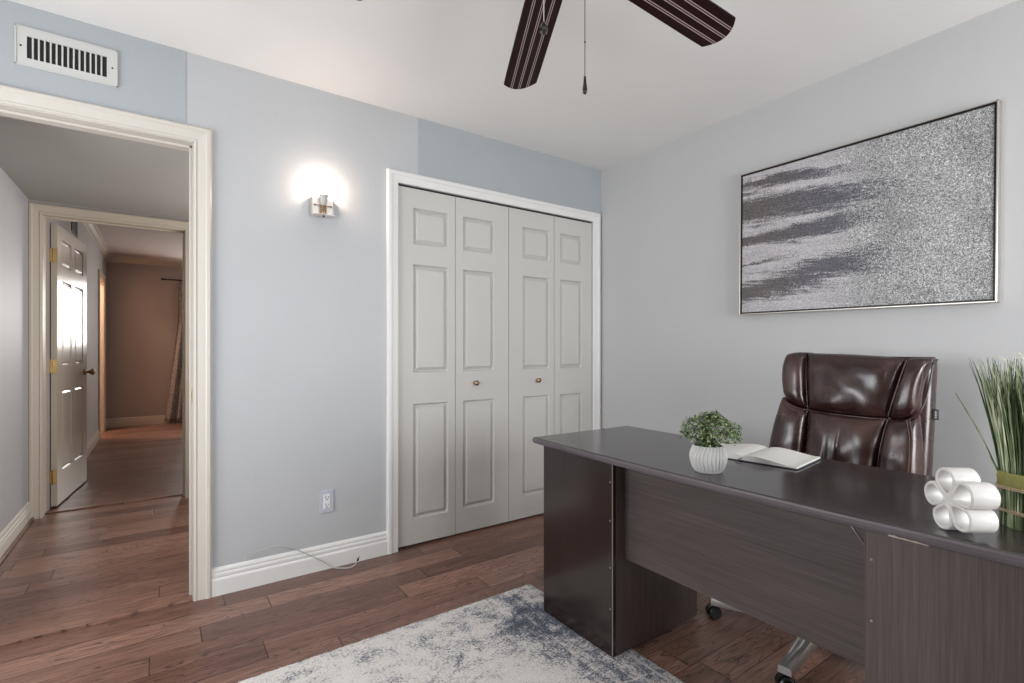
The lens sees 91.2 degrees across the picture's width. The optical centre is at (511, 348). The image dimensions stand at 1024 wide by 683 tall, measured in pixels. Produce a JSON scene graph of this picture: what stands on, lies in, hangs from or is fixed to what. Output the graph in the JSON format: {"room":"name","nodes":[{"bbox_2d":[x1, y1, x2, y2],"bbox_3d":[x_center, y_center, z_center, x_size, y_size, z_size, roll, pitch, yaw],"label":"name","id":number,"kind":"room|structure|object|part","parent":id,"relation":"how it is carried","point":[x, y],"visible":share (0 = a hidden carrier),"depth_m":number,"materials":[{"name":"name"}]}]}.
{"room":"home office","nodes":[
{"label":"home office","id":0,"kind":"room"},
{"bbox_2d":[0,167,28,532],"bbox_3d":[-2.715,0.022,2.549,0.100,2.200,1.750,0,0,-35],"label":"wall","id":1,"kind":"structure","parent":0,"point":[13,202],"depth_m":2.94,"materials":[{"name":"paint"}]},
{"bbox_2d":[0,502,30,557],"bbox_3d":[-2.662,1.060,2.574,0.016,0.125,1.730,0,0,-35],"label":"baseboard","id":2,"kind":"structure","parent":1,"relation":"attached to","point":[12,530],"depth_m":2.93,"materials":[{"name":"white paint"}]},
{"bbox_2d":[0,517,34,563],"bbox_3d":[-2.650,1.114,2.582,0.018,0.018,1.730,0,0,-35],"label":"trim","id":3,"kind":"structure","parent":1,"relation":"attached to","point":[21,533],"depth_m":2.90,"materials":[{"name":"brown wood"}]},
{"bbox_2d":[46,219,105,511],"bbox_3d":[-4.563,-0.103,5.314,0.100,2.450,4.660,0,0,-35],"label":"wall","id":4,"kind":"structure","parent":0,"point":[95,260],"depth_m":5.40,"materials":[{"name":"grey paint"}]},
{"bbox_2d":[49,224,94,506],"bbox_3d":[-3.393,0.113,3.888,0.101,1.990,0.829,0,0,-28],"label":"door","id":5,"kind":"structure","parent":4,"relation":"in","point":[68,371],"depth_m":3.76,"materials":[{"name":"paint"}]},
{"bbox_3d":[-3.545,0.192,4.207,0.069,0.064,0.065,0,0,-35],"label":"knob","id":6,"kind":"part","parent":5,"relation":"part of","materials":[{"name":"black metal"}]},
{"bbox_2d":[71,222,77,237],"bbox_3d":[-3.935,-1.118,4.509,0.006,0.180,0.360,0,0,-35],"label":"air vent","id":7,"kind":"object","parent":4,"relation":"in","point":[74,225],"visible":0.54,"depth_m":4.54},
{"bbox_2d":[87,430,99,456],"bbox_3d":[-4.236,1.060,4.947,0.016,0.125,3.084,0,0,-35],"label":"baseboard","id":8,"kind":"structure","parent":4,"relation":"attached to","point":[93,441],"depth_m":5.66,"materials":[{"name":"beige paint"}]},
{"bbox_2d":[82,223,111,261],"bbox_3d":[-4.465,-1.288,5.322,0.070,0.080,4.560,0,0,-35],"label":"crown molding","id":9,"kind":"structure","parent":4,"relation":"attached to","point":[92,229],"depth_m":5.90,"materials":[{"name":"beige paint"}]},
{"bbox_2d":[98,269,105,433],"bbox_3d":[-5.394,0.065,6.515,0.125,2.115,0.810,0,0,-35],"label":"door frame","id":10,"kind":"structure","parent":4,"relation":"attached to","point":[100,274],"depth_m":6.79,"materials":[{"name":"beige paint"}]},
{"bbox_2d":[0,116,188,218],"bbox_3d":[-1.993,-1.024,3.054,1.662,0.080,1.750,0,0,-35],"label":"ceiling","id":11,"kind":"structure","parent":0,"point":[49,163],"depth_m":2.73,"materials":[{"name":"paint"}]},
{"bbox_2d":[29,199,188,220],"bbox_3d":[-1.690,-0.153,4.408,3.912,2.550,0.120,0,0,-35],"label":"wall","id":12,"kind":"structure","parent":0,"point":[30,200],"depth_m":3.52,"materials":[{"name":"white paint"}]},
{"bbox_2d":[28,202,188,518],"bbox_3d":[-2.826,0.079,3.602,0.930,2.086,0.145,0,0,-35],"label":"door frame","id":13,"kind":"structure","parent":12,"relation":"attached to","point":[35,210],"depth_m":3.33,"materials":[{"name":"beige paint"}]},
{"bbox_2d":[96,224,181,261],"bbox_3d":[-3.031,-1.368,6.386,3.840,0.080,4.660,0,0,-35],"label":"ceiling","id":14,"kind":"structure","parent":0,"point":[120,241],"depth_m":6.31,"materials":[{"name":"paint"}]},
{"bbox_2d":[106,262,181,418],"bbox_3d":[-4.298,-0.103,8.283,3.740,2.450,0.100,0,0,-35],"label":"wall","id":15,"kind":"structure","parent":0,"point":[142,307],"depth_m":7.38,"materials":[{"name":"beige paint"}]},
{"bbox_2d":[107,415,181,426],"bbox_3d":[-4.306,1.060,8.207,3.640,0.125,0.016,0,0,-35],"label":"baseboard","id":16,"kind":"structure","parent":15,"relation":"attached to","point":[160,419],"depth_m":7.36,"materials":[{"name":"beige paint"}]},
{"bbox_2d":[107,256,181,267],"bbox_3d":[-4.290,-1.288,8.184,3.640,0.080,0.070,0,0,-35],"label":"crown molding","id":17,"kind":"structure","parent":15,"relation":"attached to","point":[117,259],"depth_m":7.40,"materials":[{"name":"beige paint"}]},
{"bbox_3d":[-4.498,-1.043,8.028,1.850,0.031,0.084,0,0,-35],"label":"curtain rod","id":18,"kind":"object","parent":15,"relation":"attached to","visible":0},
{"bbox_2d":[165,281,181,421],"bbox_3d":[-4.976,0.027,7.652,0.541,2.120,0.078,0,0,-35],"label":"curtain","id":19,"kind":"object","parent":18,"relation":"hanging from","point":[174,402],"visible":0.25,"depth_m":7.59,"materials":[{"name":"grey fabric"}]},
{"bbox_2d":[186,52,600,567],"bbox_3d":[-1.000,-0.098,2.607,4.151,2.440,0.122,0,0,-35],"label":"wall","id":20,"kind":"structure","parent":0,"point":[299,297],"depth_m":2.48,"materials":[{"name":"paint"}]},
{"bbox_2d":[0,0,185,123],"bbox_3d":[-2.013,-1.135,1.822,1.391,0.365,0.004,0,0,-35],"label":"wall panel","id":21,"kind":"object","parent":20,"relation":"attached to","point":[151,75],"visible":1,"depth_m":2.07,"materials":[{"name":"paint"}]},
{"bbox_2d":[14,24,117,87],"bbox_3d":[-1.761,-1.158,1.990,0.308,0.150,0.010,0,0,-35],"label":"air vent","id":22,"kind":"object","parent":21,"relation":"attached to","point":[33,48],"visible":1,"depth_m":1.98,"materials":[{"name":"metal"}]},
{"bbox_2d":[0,84,211,600],"bbox_3d":[-1.770,0.066,2.057,0.916,2.113,0.147,0,0,-35],"label":"door frame","id":23,"kind":"structure","parent":20,"relation":"attached to","point":[201,137],"depth_m":2.24,"materials":[{"name":"white paint"}]},
{"bbox_2d":[212,531,386,596],"bbox_3d":[-1.023,1.060,2.507,0.824,0.125,0.016,0,0,-35],"label":"baseboard","id":24,"kind":"structure","parent":20,"relation":"attached to","point":[226,579],"depth_m":2.46,"materials":[{"name":"white paint"}]},
{"bbox_2d":[309,193,334,218],"bbox_3d":[-0.952,-0.717,2.524,0.116,0.113,0.070,0,0,-35],"label":"wall sconce","id":25,"kind":"object","parent":20,"relation":"attached to","point":[321,206],"visible":1,"depth_m":2.51,"materials":[{"name":"silver metal"}]},
{"bbox_2d":[321,205,325,213],"bbox_3d":[-0.946,-0.698,2.515,0.028,0.044,0.028,0,0,-35],"label":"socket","id":26,"kind":"object","parent":25,"relation":"attached to","point":[323,207],"depth_m":2.50,"materials":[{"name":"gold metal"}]},
{"bbox_3d":[-0.946,-0.747,2.515,0.049,0.053,0.049,0,0,-35],"label":"lamp shade","id":27,"kind":"part","parent":25,"relation":"part of","materials":[{"name":"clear glass"}]},
{"bbox_2d":[320,489,333,513],"bbox_3d":[-0.947,0.779,2.564,0.070,0.115,0.009,0,0,-35],"label":"power outlet","id":28,"kind":"object","parent":20,"relation":"attached to","point":[326,496],"visible":1,"depth_m":2.56,"materials":[{"name":"white plastic"}]},
{"bbox_2d":[323,494,329,508],"bbox_3d":[-0.946,0.779,2.562,0.034,0.072,0.004,0,0,-35],"label":"receptacle","id":29,"kind":"object","parent":28,"relation":"attached to","point":[326,497],"depth_m":2.56,"materials":[{"name":"white plastic"}]},
{"bbox_2d":[398,186,507,547],"bbox_3d":[-0.329,0.099,3.007,0.747,2.019,0.068,0,0,-35],"label":"door","id":30,"kind":"structure","parent":20,"relation":"in","point":[453,251],"depth_m":2.98,"materials":[{"name":"beige paint"}]},
{"bbox_2d":[386,168,599,554],"bbox_3d":[-0.020,0.067,3.206,1.621,2.110,0.021,0,0,-35],"label":"door frame","id":31,"kind":"structure","parent":20,"relation":"attached to","point":[393,177],"depth_m":2.77,"materials":[{"name":"white paint"}]},
{"bbox_2d":[398,184,590,222],"bbox_3d":[-0.044,-0.918,3.240,1.491,0.010,0.038,0,0,-35],"label":"door track","id":32,"kind":"object","parent":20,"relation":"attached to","point":[398,184],"visible":0.32,"depth_m":3.14,"materials":[{"name":"black metal"}]},
{"bbox_2d":[508,207,591,520],"bbox_3d":[0.280,0.099,3.433,0.730,2.019,0.068,0,0,-35],"label":"door","id":33,"kind":"structure","parent":32,"relation":"hanging from","point":[550,257],"depth_m":3.38,"materials":[{"name":"beige paint"}]},
{"bbox_2d":[418,118,600,218],"bbox_3d":[0.059,-1.135,3.273,1.451,0.365,0.004,0,0,-35],"label":"wall panel","id":34,"kind":"object","parent":20,"relation":"attached to","point":[446,153],"visible":1,"depth_m":3.20,"materials":[{"name":"paint"}]},
{"bbox_2d":[0,422,864,682],"bbox_3d":[-1.707,1.162,3.658,5.400,0.080,11.050,0,0,-35],"label":"floor","id":35,"kind":"structure","parent":0,"point":[66,567],"depth_m":2.22,"materials":[{"name":"brown wood"}]},
{"bbox_2d":[0,595,192,646],"bbox_3d":[-1.755,1.119,2.035,0.780,0.011,0.052,0,0,-35],"label":"threshold","id":36,"kind":"object","parent":35,"relation":"on","point":[108,617],"visible":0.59,"depth_m":2.05,"materials":[{"name":"brown wood"}]},
{"bbox_2d":[45,493,181,513],"bbox_3d":[-2.858,1.119,3.648,0.798,0.011,0.055,0,0,-35],"label":"threshold","id":37,"kind":"object","parent":35,"relation":"on","point":[175,494],"visible":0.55,"depth_m":3.61,"materials":[{"name":"brown wood"}]},
{"bbox_2d":[247,545,358,568],"bbox_3d":[-1.018,1.030,2.475,0.523,0.178,0.036,0,0,-28],"label":"cable","id":38,"kind":"object","parent":35,"relation":"on","point":[357,560],"visible":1,"depth_m":2.48,"materials":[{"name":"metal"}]},
{"bbox_2d":[238,584,684,682],"bbox_3d":[0.110,1.117,1.287,1.237,0.008,1.846,0,0,-35],"label":"area rug","id":39,"kind":"object","parent":35,"relation":"on","point":[509,636],"visible":0.91,"depth_m":1.81,"materials":[{"name":"grey fabric"}]},
{"bbox_2d":[532,426,1023,682],"bbox_3d":[0.785,0.742,1.591,0.599,0.740,1.667,0,0,-35],"label":"office desk","id":40,"kind":"object","parent":39,"relation":"on","point":[852,561],"visible":0.95,"depth_m":1.40,"materials":[{"name":"brown laminate"}]},
{"bbox_3d":[0.256,0.755,1.973,0.018,0.716,0.397,0,0,-35],"label":"panel","id":41,"kind":"part","parent":40,"relation":"part of","materials":[{"name":"brown laminate"}]},
{"bbox_3d":[0.569,0.755,1.961,0.482,0.716,0.018,0,0,-35],"label":"panel","id":42,"kind":"part","parent":40,"relation":"part of","materials":[{"name":"brown laminate"}]},
{"bbox_2d":[679,410,742,473],"bbox_3d":[0.613,0.279,1.521,0.186,0.186,0.199,0,0,-35],"label":"potted plant","id":43,"kind":"object","parent":40,"relation":"on","point":[706,456],"visible":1,"depth_m":1.49,"materials":[{"name":"green plant"}]},
{"bbox_3d":[0.596,0.332,1.523,0.110,0.080,0.110,0,0,-35],"label":"pot","id":44,"kind":"part","parent":43,"relation":"part of","materials":[{"name":"white ceramic"}]},
{"bbox_3d":[0.647,0.584,1.522,0.017,0.373,0.791,0,0,-35],"label":"modesty panel","id":45,"kind":"part","parent":40,"relation":"part of","materials":[{"name":"brown laminate"}]},
{"bbox_2d":[720,443,821,469],"bbox_3d":[0.834,0.361,1.729,0.262,0.021,0.344,0,0,-43],"label":"open notebook","id":46,"kind":"object","parent":40,"relation":"on","point":[752,453],"visible":0.86,"depth_m":1.67,"materials":[{"name":"paper"}]},
{"bbox_3d":[0.948,0.755,0.984,0.018,0.716,0.435,0,0,-35],"label":"panel","id":47,"kind":"part","parent":40,"relation":"part of","materials":[{"name":"brown laminate"}]},
{"bbox_2d":[924,467,1000,532],"bbox_3d":[0.911,0.307,1.020,0.050,0.128,0.127,0,0,4],"label":"sculpture","id":48,"kind":"object","parent":40,"relation":"on","point":[964,503],"visible":1,"depth_m":1.00,"materials":[{"name":"white ceramic"}]},
{"bbox_2d":[955,352,1023,531],"bbox_3d":[1.081,0.189,1.043,0.176,0.364,0.192,0,0,-18],"label":"bundle","id":49,"kind":"object","parent":40,"relation":"on","point":[1003,404],"visible":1,"depth_m":1.04,"materials":[{"name":"plant"}]},
{"bbox_2d":[705,352,938,682],"bbox_3d":[1.172,0.568,1.882,0.783,1.107,0.785,0,0,-35],"label":"office chair","id":50,"kind":"object","parent":35,"relation":"on","point":[868,410],"visible":0.54,"depth_m":1.95,"materials":[{"name":"leather"}]},
{"bbox_3d":[0.994,1.032,2.010,0.362,0.064,0.064,0,0,29],"label":"leg","id":51,"kind":"part","parent":50,"relation":"part of","materials":[{"name":"metal"}]},
{"bbox_3d":[1.024,1.032,1.762,0.362,0.064,0.064,0,0,-43],"label":"leg","id":52,"kind":"part","parent":50,"relation":"part of","materials":[{"name":"metal"}]},
{"bbox_2d":[805,409,885,466],"bbox_3d":[1.332,0.459,2.029,0.149,0.406,0.308,0,0,-35],"label":"lumbar cushion","id":53,"kind":"object","parent":50,"relation":"on","point":[854,436],"depth_m":1.98,"materials":[{"name":"leather"}]},
{"bbox_2d":[807,353,907,417],"bbox_3d":[1.381,0.143,2.033,0.135,0.248,0.357,0,0,-35],"label":"cushion","id":54,"kind":"object","parent":50,"relation":"on","point":[838,385],"depth_m":1.98,"materials":[{"name":"leather"}]},
{"bbox_2d":[8,0,1016,169],"bbox_3d":[0.209,-1.358,0.879,4.151,0.080,4.300,0,0,-35],"label":"ceiling","id":55,"kind":"structure","parent":0,"point":[650,86],"depth_m":2.21,"materials":[{"name":"paint"}]},
{"bbox_2d":[358,0,735,94],"bbox_3d":[0.182,-1.004,1.388,1.233,0.627,1.244,0,0,-35],"label":"ceiling fan","id":56,"kind":"object","parent":55,"relation":"hanging from","point":[703,22],"visible":1,"depth_m":1.67,"materials":[{"name":"brown wood"}]},
{"bbox_3d":[0.073,-1.094,1.774,0.134,0.006,0.527,-10,-7,-11],"label":"blade","id":57,"kind":"part","parent":56,"relation":"part of","materials":[{"name":"brown wood"}]},
{"bbox_3d":[0.489,-1.094,1.571,0.527,0.006,0.134,10,-14,-28],"label":"blade","id":58,"kind":"part","parent":56,"relation":"part of","materials":[{"name":"brown wood"}]},
{"bbox_2d":[601,0,1023,486],"bbox_3d":[1.898,-0.098,1.999,0.100,2.440,4.198,0,0,-35],"label":"wall","id":59,"kind":"structure","parent":0,"point":[676,344],"depth_m":2.68,"materials":[{"name":"paint"}]},
{"bbox_2d":[739,99,1001,314],"bbox_3d":[1.568,-0.569,2.347,0.042,0.772,1.042,0,0,-35],"label":"wall art","id":60,"kind":"object","parent":59,"relation":"attached to","point":[910,215],"visible":1,"depth_m":2.22,"materials":[{"name":"grey fabric"}]}
]}

